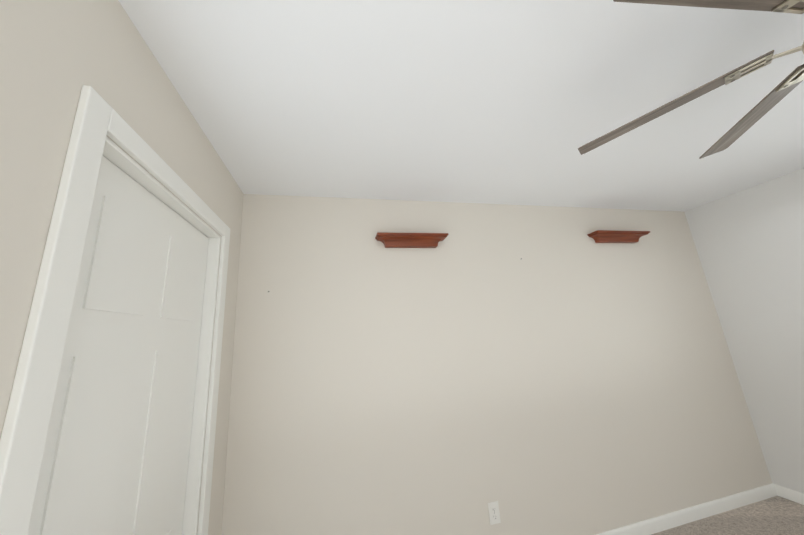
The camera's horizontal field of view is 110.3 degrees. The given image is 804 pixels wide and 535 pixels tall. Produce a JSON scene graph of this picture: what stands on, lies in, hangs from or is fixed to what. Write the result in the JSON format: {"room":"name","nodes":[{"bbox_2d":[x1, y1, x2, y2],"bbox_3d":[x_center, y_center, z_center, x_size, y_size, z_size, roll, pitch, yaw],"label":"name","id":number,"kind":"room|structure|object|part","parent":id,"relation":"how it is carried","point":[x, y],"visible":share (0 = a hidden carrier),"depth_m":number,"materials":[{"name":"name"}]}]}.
{"room":"empty bedroom","nodes":[
{"label":"empty bedroom","id":0,"kind":"room"},
{"bbox_2d":[0,0,243,534],"bbox_3d":[-0.673,0.288,-0.032,0.150,2.440,3.400,-1,-14,-13],"label":"wall","id":1,"kind":"structure","parent":0,"point":[56,56],"depth_m":0.64,"materials":[{"name":"beige paint"}]},
{"bbox_2d":[0,85,229,534],"bbox_3d":[-0.872,0.690,0.873,0.168,2.100,0.950,-1,-14,-13],"label":"door frame","id":2,"kind":"structure","parent":1,"relation":"attached to","point":[98,118],"depth_m":0.65,"materials":[{"name":"white wood"}]},
{"bbox_2d":[27,156,208,534],"bbox_3d":[-0.830,0.726,0.873,0.118,2.000,0.774,-1,-14,-13],"label":"closet door","id":3,"kind":"structure","parent":1,"relation":"in","point":[115,459],"depth_m":0.87,"materials":[{"name":"white wood"}]},
{"bbox_2d":[118,0,803,211],"bbox_3d":[1.283,-0.980,0.743,4.354,0.100,3.700,-1,-14,-13],"label":"ceiling","id":4,"kind":"structure","parent":0,"point":[514,102],"depth_m":1.22,"materials":[{"name":"white paint"}]},
{"bbox_2d":[578,0,803,158],"bbox_3d":[1.192,-0.727,0.715,1.388,0.391,1.322,-1,-14,-13],"label":"ceiling fan","id":5,"kind":"object","parent":4,"relation":"hanging from","point":[789,83],"visible":1,"depth_m":0.92,"materials":[{"name":"silver metal"}]},
{"bbox_3d":[0.799,-0.635,0.647,0.603,0.032,0.118,-2,1,-7],"label":"blade","id":6,"kind":"part","parent":5,"relation":"part of","materials":[{"name":"grey wood"}]},
{"bbox_3d":[1.357,-0.579,1.058,0.118,0.032,0.603,-24,-19,18],"label":"blade","id":7,"kind":"part","parent":5,"relation":"part of","materials":[{"name":"grey wood"}]},
{"bbox_2d":[222,194,771,534],"bbox_3d":[0.981,0.677,2.132,4.354,2.440,0.150,-1,-14,-13],"label":"wall","id":8,"kind":"structure","parent":0,"point":[566,374],"depth_m":1.93,"materials":[{"name":"beige paint"}]},
{"bbox_2d":[375,232,448,247],"bbox_3d":[0.074,-0.194,2.006,0.520,0.080,0.104,-1,-14,-13],"label":"shelf ledge","id":9,"kind":"object","parent":8,"relation":"attached to","point":[408,240],"visible":0.98,"depth_m":1.99,"materials":[{"name":"brown wood"}]},
{"bbox_2d":[488,501,500,524],"bbox_3d":[0.574,1.526,1.740,0.070,0.115,0.007,-1,-14,-13],"label":"duplex electrical outlet","id":10,"kind":"object","parent":8,"relation":"attached to","point":[494,512],"visible":1,"depth_m":1.74,"materials":[{"name":"white plastic"}]},
{"bbox_2d":[587,230,649,242],"bbox_3d":[1.910,-0.268,2.452,0.570,0.080,0.104,-1,-14,-13],"label":"shelf ledge","id":11,"kind":"object","parent":8,"relation":"attached to","point":[607,236],"visible":1,"depth_m":2.44,"materials":[{"name":"brown wood"}]},
{"bbox_2d":[596,483,777,534],"bbox_3d":[1.048,1.804,1.777,3.984,0.078,0.014,-1,-14,-13],"label":"baseboard","id":12,"kind":"structure","parent":8,"relation":"attached to","point":[654,525],"depth_m":2.03,"materials":[{"name":"white wood"}]},
{"bbox_2d":[651,496,803,534],"bbox_3d":[1.460,1.468,0.168,4.354,0.060,3.700,-1,-14,-13],"label":"floor","id":13,"kind":"structure","parent":0,"point":[777,515],"depth_m":1.97,"materials":[{"name":"carpet"}]},
{"bbox_2d":[684,168,803,493],"bbox_3d":[3.383,0.220,0.930,0.220,2.440,3.400,-1,-14,-13],"label":"wall","id":14,"kind":"structure","parent":0,"point":[749,243],"depth_m":2.27,"materials":[{"name":"white paint"}]},
{"bbox_2d":[775,484,803,504],"bbox_3d":[3.351,1.370,0.638,0.014,0.078,3.330,-1,-14,-13],"label":"baseboard","id":15,"kind":"structure","parent":14,"relation":"attached to","point":[789,494],"depth_m":2.15,"materials":[{"name":"white wood"}]}
]}

